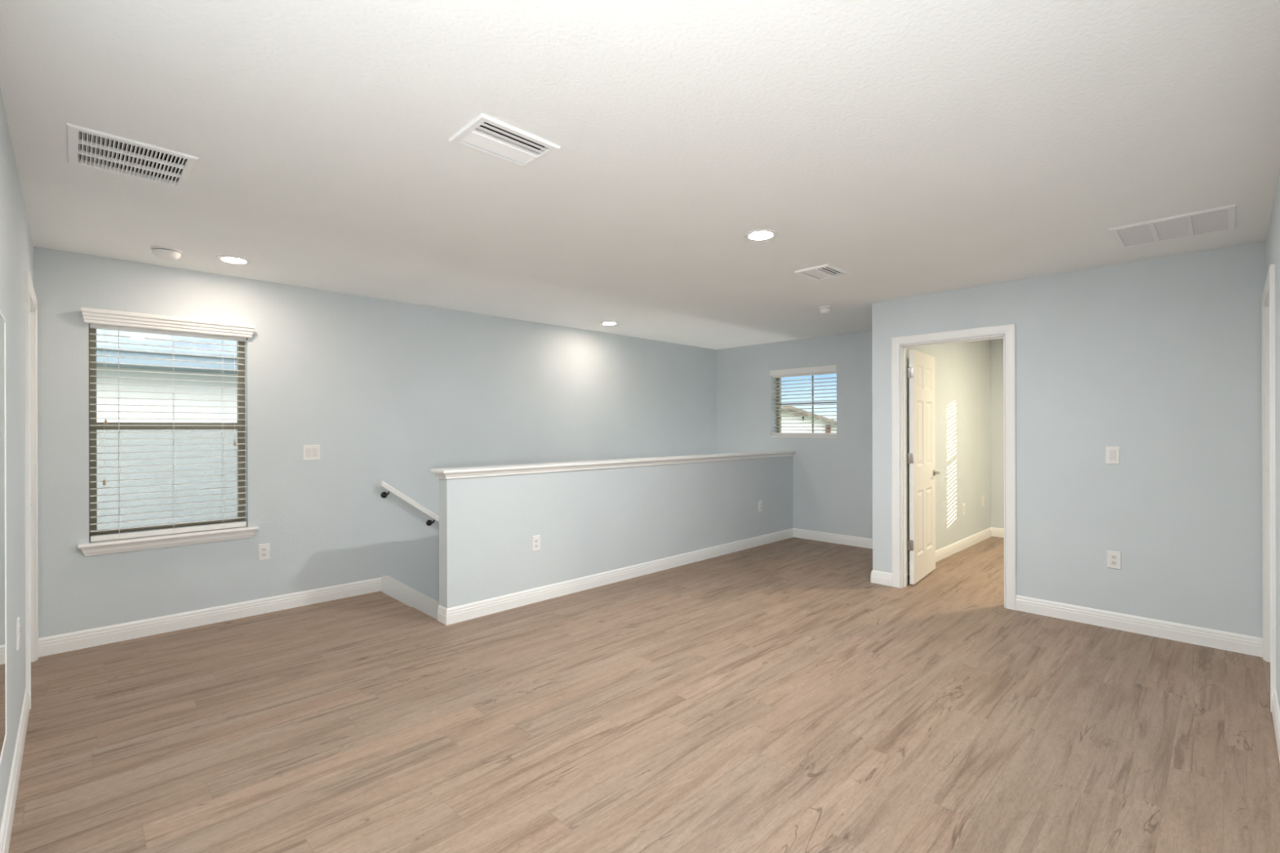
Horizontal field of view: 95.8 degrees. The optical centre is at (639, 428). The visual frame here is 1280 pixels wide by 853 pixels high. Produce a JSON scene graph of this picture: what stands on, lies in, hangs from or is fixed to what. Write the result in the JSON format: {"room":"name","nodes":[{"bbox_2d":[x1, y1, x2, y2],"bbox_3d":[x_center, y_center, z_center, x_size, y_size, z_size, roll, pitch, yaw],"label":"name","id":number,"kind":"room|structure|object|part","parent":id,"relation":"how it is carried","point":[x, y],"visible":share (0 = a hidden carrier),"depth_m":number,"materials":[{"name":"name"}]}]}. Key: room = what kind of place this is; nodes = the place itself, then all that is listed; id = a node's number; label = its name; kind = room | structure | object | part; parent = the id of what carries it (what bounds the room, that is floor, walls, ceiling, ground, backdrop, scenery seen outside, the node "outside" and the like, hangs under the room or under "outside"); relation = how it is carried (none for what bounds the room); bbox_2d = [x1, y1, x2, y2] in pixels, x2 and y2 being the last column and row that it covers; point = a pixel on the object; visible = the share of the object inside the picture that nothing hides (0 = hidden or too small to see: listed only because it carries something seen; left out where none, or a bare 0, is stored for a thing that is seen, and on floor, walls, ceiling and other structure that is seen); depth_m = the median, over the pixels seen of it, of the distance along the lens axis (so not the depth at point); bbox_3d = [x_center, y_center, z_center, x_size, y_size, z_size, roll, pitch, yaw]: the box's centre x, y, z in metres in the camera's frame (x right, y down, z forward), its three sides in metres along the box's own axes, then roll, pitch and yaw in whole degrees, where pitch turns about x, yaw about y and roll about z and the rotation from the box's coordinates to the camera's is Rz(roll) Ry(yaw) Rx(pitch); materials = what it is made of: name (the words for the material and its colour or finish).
{"room":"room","nodes":[
{"label":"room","id":0,"kind":"room"},
{"bbox_2d":[0,88,33,830],"bbox_3d":[-1.801,0.135,1.521,0.115,2.440,5.241,0,0,-45],"label":"wall","id":1,"kind":"structure","parent":0,"point":[16,246],"depth_m":2.22,"materials":[{"name":"blue paint"}]},
{"bbox_2d":[0,310,6,765],"bbox_3d":[-1.489,0.321,1.292,0.007,1.359,1.656,0,0,-45],"label":"wall mirror","id":2,"kind":"object","parent":1,"relation":"attached to","point":[2,320],"visible":1,"depth_m":1.80,"materials":[{"name":"silver metal"}]},
{"bbox_2d":[0,688,29,852],"bbox_3d":[-1.473,1.299,1.283,0.013,0.110,4.216,0,0,-45],"label":"baseboard","id":3,"kind":"structure","parent":1,"relation":"attached to","point":[11,799],"depth_m":2.10,"materials":[{"name":"white wood"}]},
{"bbox_2d":[16,617,20,650],"bbox_3d":[-2.535,0.837,2.358,0.009,0.118,0.073,0,0,-45],"label":"wall outlet","id":4,"kind":"object","parent":1,"relation":"attached to","point":[18,625],"visible":1,"depth_m":2.33,"materials":[{"name":"white plastic"}]},
{"bbox_2d":[24,271,38,709],"bbox_3d":[-3.315,0.300,3.061,0.149,2.117,0.899,0,0,-45],"label":"door frame","id":5,"kind":"structure","parent":1,"relation":"attached to","point":[30,299],"depth_m":3.36,"materials":[{"name":"white wood"}]},
{"bbox_2d":[33,246,716,638],"bbox_3d":[-1.303,1.508,5.816,6.843,5.190,0.190,0,0,-45],"label":"wall","id":6,"kind":"structure","parent":0,"point":[393,393],"depth_m":4.58,"materials":[{"name":"blue paint"}]},
{"bbox_2d":[77,323,258,555],"bbox_3d":[-3.168,0.039,3.927,0.938,1.502,0.214,0,0,-45],"label":"window","id":7,"kind":"structure","parent":6,"relation":"in","point":[97,548],"depth_m":3.85,"materials":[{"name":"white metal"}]},
{"bbox_3d":[-3.226,-0.016,3.981,0.756,0.048,0.043,0,0,-45],"label":"meeting rail","id":8,"kind":"part","parent":7,"relation":"part of","materials":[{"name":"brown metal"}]},
{"bbox_3d":[-3.221,0.669,3.978,0.756,0.022,0.022,0,0,-45],"label":"sash rail","id":9,"kind":"part","parent":7,"relation":"part of","materials":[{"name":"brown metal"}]},
{"bbox_2d":[80,306,255,542],"bbox_3d":[-3.135,-0.016,3.889,0.902,1.452,0.130,0,0,-45],"label":"window blind","id":10,"kind":"object","parent":7,"relation":"attached to","point":[103,319],"visible":1,"depth_m":3.84,"materials":[{"name":"white plastic"}]},
{"bbox_3d":[-3.384,-0.162,3.649,0.002,0.982,0.002,0,0,-45],"label":"pull cord","id":11,"kind":"part","parent":10,"relation":"part of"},
{"bbox_3d":[-3.379,-0.352,3.654,0.002,0.602,0.002,0,0,-45],"label":"pull cord","id":12,"kind":"part","parent":10,"relation":"part of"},
{"bbox_3d":[-3.357,0.024,3.723,0.002,1.354,0.056,0,0,-45],"label":"ladder cord","id":13,"kind":"part","parent":10,"relation":"part of","materials":[{"name":"white fabric"}]},
{"bbox_3d":[-3.159,0.693,3.916,0.820,0.034,0.052,0,0,-45],"label":"rail","id":14,"kind":"part","parent":10,"relation":"part of","materials":[{"name":"white plastic"}]},
{"bbox_3d":[-3.161,0.023,3.916,0.002,1.354,0.056,0,0,-45],"label":"ladder cord","id":15,"kind":"part","parent":10,"relation":"part of","materials":[{"name":"white fabric"}]},
{"bbox_3d":[-2.965,0.023,4.108,0.002,1.354,0.056,0,0,-45],"label":"ladder cord","id":16,"kind":"part","parent":10,"relation":"part of","materials":[{"name":"white fabric"}]},
{"bbox_3d":[-2.896,-0.281,4.129,0.002,0.747,0.002,0,0,-45],"label":"pull cord","id":17,"kind":"part","parent":10,"relation":"part of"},
{"bbox_3d":[-3.147,0.752,3.907,0.938,0.076,0.159,0,0,-45],"label":"sill","id":18,"kind":"part","parent":7,"relation":"part of","materials":[{"name":"white wood"}]},
{"bbox_2d":[38,577,382,657],"bbox_3d":[-2.874,1.302,4.129,2.007,0.110,0.013,0,0,-45],"label":"baseboard","id":19,"kind":"structure","parent":6,"relation":"attached to","point":[68,642],"depth_m":3.96,"materials":[{"name":"white wood"}]},
{"bbox_2d":[257,542,270,560],"bbox_3d":[-2.761,0.907,4.244,0.073,0.118,0.009,0,0,-45],"label":"wall outlet","id":20,"kind":"object","parent":6,"relation":"attached to","point":[264,549],"visible":1,"depth_m":4.24,"materials":[{"name":"white plastic"}]},
{"bbox_2d":[302,444,319,460],"bbox_3d":[-2.537,0.188,4.465,0.119,0.118,0.011,0,0,-45],"label":"light switch","id":21,"kind":"object","parent":6,"relation":"attached to","point":[310,452],"visible":1,"depth_m":4.46,"materials":[{"name":"white plastic"}]},
{"bbox_2d":[379,480,439,525],"bbox_3d":[-1.080,1.512,5.832,3.004,2.184,0.099,0,0,-45],"label":"handrail","id":22,"kind":"object","parent":6,"relation":"attached to","point":[390,489],"visible":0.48,"depth_m":4.91,"materials":[{"name":"white wood"}]},
{"bbox_2d":[381,575,439,619],"bbox_3d":[-1.174,2.345,5.797,2.753,2.224,0.016,0,0,-45],"label":"trim","id":23,"kind":"structure","parent":6,"relation":"attached to","point":[391,587],"depth_m":4.99,"materials":[{"name":"white wood"}]},
{"bbox_2d":[439,456,793,608],"bbox_3d":[0.244,2.204,5.622,4.532,3.790,0.122,0,0,-45],"label":"wall","id":24,"kind":"structure","parent":0,"point":[588,522],"depth_m":4.88,"materials":[{"name":"blue paint"}]},
{"bbox_2d":[532,535,540,551],"bbox_3d":[-0.807,0.895,4.500,0.073,0.118,0.009,0,0,-45],"label":"wall outlet","id":25,"kind":"object","parent":24,"relation":"attached to","point":[536,539],"visible":1,"depth_m":4.50,"materials":[{"name":"white plastic"}]},
{"bbox_2d":[430,450,795,479],"bbox_3d":[0.224,0.314,5.607,4.575,0.063,0.208,0,0,-45],"label":"trim","id":26,"kind":"structure","parent":24,"relation":"attached to","point":[497,470],"depth_m":4.85,"materials":[{"name":"white wood"}]},
{"bbox_2d":[437,528,793,625],"bbox_3d":[0.242,1.294,5.613,4.545,0.110,0.135,0,0,-45],"label":"baseboard","id":27,"kind":"structure","parent":24,"relation":"attached to","point":[446,616],"depth_m":4.87,"materials":[{"name":"white wood"}]},
{"bbox_2d":[758,500,762,511],"bbox_3d":[1.393,0.894,6.663,0.073,0.118,0.009,0,0,-45],"label":"wall outlet","id":28,"kind":"object","parent":24,"relation":"attached to","point":[760,503],"visible":1,"depth_m":6.66,"materials":[{"name":"white plastic"}]},
{"bbox_2d":[0,0,1279,349],"bbox_3d":[1.758,-1.255,3.968,8.625,0.320,7.088,0,0,-45],"label":"ceiling","id":29,"kind":"structure","parent":0,"point":[905,148],"depth_m":2.17,"materials":[{"name":"white paint"}]},
{"bbox_2d":[66,123,199,189],"bbox_3d":[-2.045,-1.155,2.329,0.376,0.159,0.410,0,0,-45],"label":"ceiling vent","id":30,"kind":"object","parent":29,"relation":"in","point":[88,148],"visible":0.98,"depth_m":2.34,"materials":[{"name":"white metal"}]},
{"bbox_2d":[151,245,182,260],"bbox_3d":[-2.865,-1.057,3.497,0.148,0.052,0.148,0,0,-45],"label":"smoke detector","id":31,"kind":"object","parent":29,"relation":"attached to","point":[168,253],"visible":1,"depth_m":3.46,"materials":[{"name":"white plastic"}]},
{"bbox_2d":[215,255,251,264],"bbox_3d":[-2.609,-1.079,3.712,0.188,0.008,0.188,0,0,-45],"label":"recessed light","id":32,"kind":"object","parent":29,"relation":"in","point":[228,259],"visible":1,"depth_m":3.69,"materials":[{"name":"white plastic"}]},
{"bbox_2d":[448,113,560,168],"bbox_3d":[-0.514,-1.158,2.202,0.336,0.162,0.248,0,0,-45],"label":"ceiling vent","id":33,"kind":"object","parent":29,"relation":"in","point":[486,135],"visible":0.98,"depth_m":2.20,"materials":[{"name":"white metal"}]},
{"bbox_2d":[600,321,617,324],"bbox_3d":[-0.317,-1.085,5.974,0.188,0.008,0.188,0,0,-45],"label":"recessed light","id":34,"kind":"object","parent":29,"relation":"in","point":[602,322],"visible":1,"depth_m":5.95,"materials":[{"name":"white plastic"}]},
{"bbox_2d":[743,229,777,240],"bbox_3d":[0.682,-1.088,3.261,0.188,0.008,0.188,0,0,-45],"label":"recessed light","id":35,"kind":"object","parent":29,"relation":"in","point":[758,234],"visible":1,"depth_m":3.25,"materials":[{"name":"white plastic"}]},
{"bbox_2d":[795,263,851,280],"bbox_3d":[1.282,-1.162,4.044,0.336,0.162,0.248,0,0,-45],"label":"ceiling vent","id":36,"kind":"object","parent":29,"relation":"in","point":[824,272],"visible":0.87,"depth_m":4.04,"materials":[{"name":"white metal"}]},
{"bbox_2d":[819,306,831,314],"bbox_3d":[1.671,-1.066,5.215,0.100,0.056,0.100,0,0,-45],"label":"smoke detector","id":37,"kind":"object","parent":29,"relation":"attached to","point":[823,309],"visible":1,"depth_m":5.18,"materials":[{"name":"white plastic"}]},
{"bbox_2d":[1108,204,1236,249],"bbox_3d":[2.920,-1.168,3.172,0.490,0.160,0.490,0,0,-45],"label":"ceiling vent","id":38,"kind":"object","parent":29,"relation":"in","point":[1223,219],"visible":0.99,"depth_m":3.15,"materials":[{"name":"white metal"}]},
{"bbox_2d":[8,536,1279,852],"bbox_3d":[1.683,1.486,3.908,8.425,0.280,6.718,0,0,-45],"label":"floor","id":39,"kind":"structure","parent":0,"point":[774,697],"depth_m":2.56,"materials":[{"name":"brown wood"}]},
{"bbox_2d":[716,330,872,538],"bbox_3d":[2.115,1.500,7.085,0.190,5.190,2.794,0,0,-45],"label":"wall","id":40,"kind":"structure","parent":0,"point":[833,477],"depth_m":6.93,"materials":[{"name":"blue paint"}]},
{"bbox_2d":[770,375,836,437],"bbox_3d":[2.050,-0.310,7.135,0.186,0.841,0.887,0,0,-45],"label":"window","id":41,"kind":"structure","parent":40,"relation":"in","point":[777,379],"depth_m":7.33,"materials":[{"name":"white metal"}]},
{"bbox_2d":[769,364,836,435],"bbox_3d":[2.005,-0.326,7.090,0.088,0.830,0.903,0,0,-45],"label":"window blind","id":42,"kind":"object","parent":41,"relation":"attached to","point":[823,370],"visible":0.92,"depth_m":7.07,"materials":[{"name":"white plastic"}]},
{"bbox_3d":[2.018,0.072,7.102,0.052,0.034,0.875,0,0,-45],"label":"rail","id":43,"kind":"part","parent":42,"relation":"part of","materials":[{"name":"white plastic"}]},
{"bbox_3d":[2.031,0.101,7.115,0.131,0.019,0.887,0,0,-45],"label":"sill","id":44,"kind":"part","parent":41,"relation":"part of","materials":[{"name":"white wood"}]},
{"bbox_2d":[793,528,872,548],"bbox_3d":[2.458,1.289,6.590,0.013,0.110,1.606,0,0,-45],"label":"baseboard","id":45,"kind":"structure","parent":40,"relation":"attached to","point":[862,542],"depth_m":6.77,"materials":[{"name":"white wood"}]},
{"bbox_2d":[906,339,991,562],"bbox_3d":[3.237,0.122,6.156,3.052,2.440,0.109,0,0,-45],"label":"wall","id":46,"kind":"structure","parent":0,"point":[962,370],"depth_m":6.39,"materials":[{"name":"beige paint"}]},
{"bbox_2d":[906,349,940,584],"bbox_3d":[2.556,0.328,5.220,0.148,2.006,0.755,0,0,40],"label":"door","id":47,"kind":"structure","parent":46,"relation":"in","point":[921,372],"depth_m":5.16,"materials":[{"name":"white wood"}]},
{"bbox_3d":[2.767,0.418,5.402,0.056,0.064,0.145,0,0,40],"label":"lever handle","id":48,"kind":"part","parent":47,"relation":"part of","materials":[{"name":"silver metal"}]},
{"bbox_2d":[907,527,991,575],"bbox_3d":[3.311,1.286,6.141,2.972,0.110,0.013,0,0,-45],"label":"baseboard","id":49,"kind":"structure","parent":46,"relation":"attached to","point":[941,553],"depth_m":6.35,"materials":[{"name":"white wood"}]},
{"bbox_2d":[962,503,965,514],"bbox_3d":[3.619,0.901,6.448,0.073,0.118,0.009,0,0,-45],"label":"wall outlet","id":50,"kind":"object","parent":46,"relation":"attached to","point":[963,504],"visible":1,"depth_m":6.44,"materials":[{"name":"white plastic"}]},
{"bbox_2d":[982,495,984,506],"bbox_3d":[4.125,0.869,6.946,0.073,0.118,0.009,0,0,-45],"label":"wall outlet","id":51,"kind":"object","parent":46,"relation":"attached to","point":[983,496],"visible":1,"depth_m":6.94,"materials":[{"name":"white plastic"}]},
{"bbox_2d":[990,338,1004,528],"bbox_3d":[5.782,0.115,5.879,0.190,2.440,4.074,0,0,-45],"label":"wall","id":52,"kind":"structure","parent":0,"point":[996,345],"depth_m":7.14,"materials":[{"name":"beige paint"}]},
{"bbox_2d":[991,527,1004,537],"bbox_3d":[5.699,1.280,5.823,0.013,0.110,3.815,0,0,-45],"label":"baseboard","id":53,"kind":"structure","parent":52,"relation":"attached to","point":[997,532],"depth_m":7.12,"materials":[{"name":"white wood"}]},
{"bbox_2d":[871,240,1265,637],"bbox_3d":[2.928,0.122,4.212,0.115,2.440,2.447,0,0,-45],"label":"wall","id":54,"kind":"structure","parent":0,"point":[1158,360],"depth_m":3.80,"materials":[{"name":"blue paint"}]},
{"bbox_2d":[870,569,892,586],"bbox_3d":[2.083,1.290,4.983,0.013,0.110,0.185,0,0,-45],"label":"baseboard","id":55,"kind":"structure","parent":54,"relation":"attached to","point":[883,578],"depth_m":4.98,"materials":[{"name":"white wood"}]},
{"bbox_2d":[891,323,1016,610],"bbox_3d":[2.507,0.285,4.639,0.149,2.117,0.904,0,0,-45],"label":"door frame","id":56,"kind":"structure","parent":54,"relation":"attached to","point":[899,362],"depth_m":4.64,"materials":[{"name":"white wood"}]},
{"bbox_2d":[1106,446,1119,464],"bbox_3d":[3.171,0.180,3.875,0.011,0.118,0.073,0,0,-45],"label":"light switch","id":57,"kind":"object","parent":54,"relation":"attached to","point":[1113,453],"visible":1,"depth_m":3.87,"materials":[{"name":"white plastic"}]},
{"bbox_2d":[1106,550,1120,569],"bbox_3d":[3.177,0.881,3.873,0.009,0.118,0.073,0,0,-45],"label":"wall outlet","id":58,"kind":"object","parent":54,"relation":"attached to","point":[1113,557],"visible":1,"depth_m":3.87,"materials":[{"name":"white plastic"}]},
{"bbox_2d":[1111,555,1116,559],"bbox_3d":[3.175,0.861,3.871,0.004,0.025,0.033,0,0,-45],"label":"receptacle","id":59,"kind":"object","parent":58,"relation":"attached to","point":[1113,557],"depth_m":3.87,"materials":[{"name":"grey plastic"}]},
{"bbox_2d":[1111,560,1116,564],"bbox_3d":[3.175,0.900,3.871,0.004,0.025,0.033,0,0,-45],"label":"receptacle","id":60,"kind":"object","parent":58,"relation":"attached to","point":[1113,562],"depth_m":3.87,"materials":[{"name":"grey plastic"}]},
{"bbox_2d":[1016,595,1262,657],"bbox_3d":[3.222,1.287,3.825,0.013,0.110,1.256,0,0,-45],"label":"baseboard","id":61,"kind":"structure","parent":54,"relation":"attached to","point":[1223,640],"depth_m":3.75,"materials":[{"name":"white wood"}]},
{"bbox_2d":[1265,171,1279,709],"bbox_3d":[1.871,0.125,1.537,5.143,2.440,0.115,0,0,-45],"label":"wall","id":62,"kind":"structure","parent":0,"point":[1272,241],"depth_m":2.63,"materials":[{"name":"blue paint"}]},
{"bbox_2d":[1261,263,1275,711],"bbox_3d":[3.365,0.283,3.007,0.929,2.117,0.149,0,0,-45],"label":"door frame","id":63,"kind":"structure","parent":62,"relation":"attached to","point":[1268,298],"depth_m":3.31,"materials":[{"name":"white wood"}]},
{"bbox_2d":[1271,689,1279,761],"bbox_3d":[1.494,1.291,1.253,4.203,0.110,0.013,0,0,-45],"label":"baseboard","id":64,"kind":"structure","parent":62,"relation":"attached to","point":[1275,707],"depth_m":2.53,"materials":[{"name":"white wood"}]},
{"bbox_3d":[-0.881,4.152,5.258,6.653,0.100,1.188,0,0,-45],"label":"floor","id":65,"kind":"structure","parent":0,"visible":0},
{"bbox_2d":[412,607,437,620],"bbox_3d":[-0.657,2.742,5.567,3.192,2.720,1.062,0,0,-45],"label":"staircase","id":66,"kind":"structure","parent":65,"relation":"on","point":[412,607],"depth_m":4.82,"materials":[{"name":"brown wood"}]},
{"label":"outside","id":67,"kind":"structure","parent":0,"visible":0},
{"label":"ground","id":68,"kind":"structure","parent":67,"visible":0},
{"bbox_2d":[96,328,237,529],"bbox_3d":[-8.410,0.997,7.127,16.800,6.850,6.840,0,0,-45],"label":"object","id":69,"kind":"structure","parent":68,"relation":"on","point":[211,433],"depth_m":6.18,"materials":[{"name":"white paint"}]},
{"bbox_2d":[781,405,836,432],"bbox_3d":[4.923,1.877,19.208,7.400,5.020,7.650,0,0,14],"label":"gabled house","id":70,"kind":"structure","parent":68,"relation":"on","point":[791,406],"depth_m":15.69,"materials":[{"name":"white"}]},
{"bbox_2d":[825,425,831,432],"bbox_3d":[5.063,0.017,15.553,0.125,0.210,0.060,0,0,14],"label":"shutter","id":71,"kind":"object","parent":70,"relation":"hanging from","point":[826,428],"depth_m":15.52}
]}

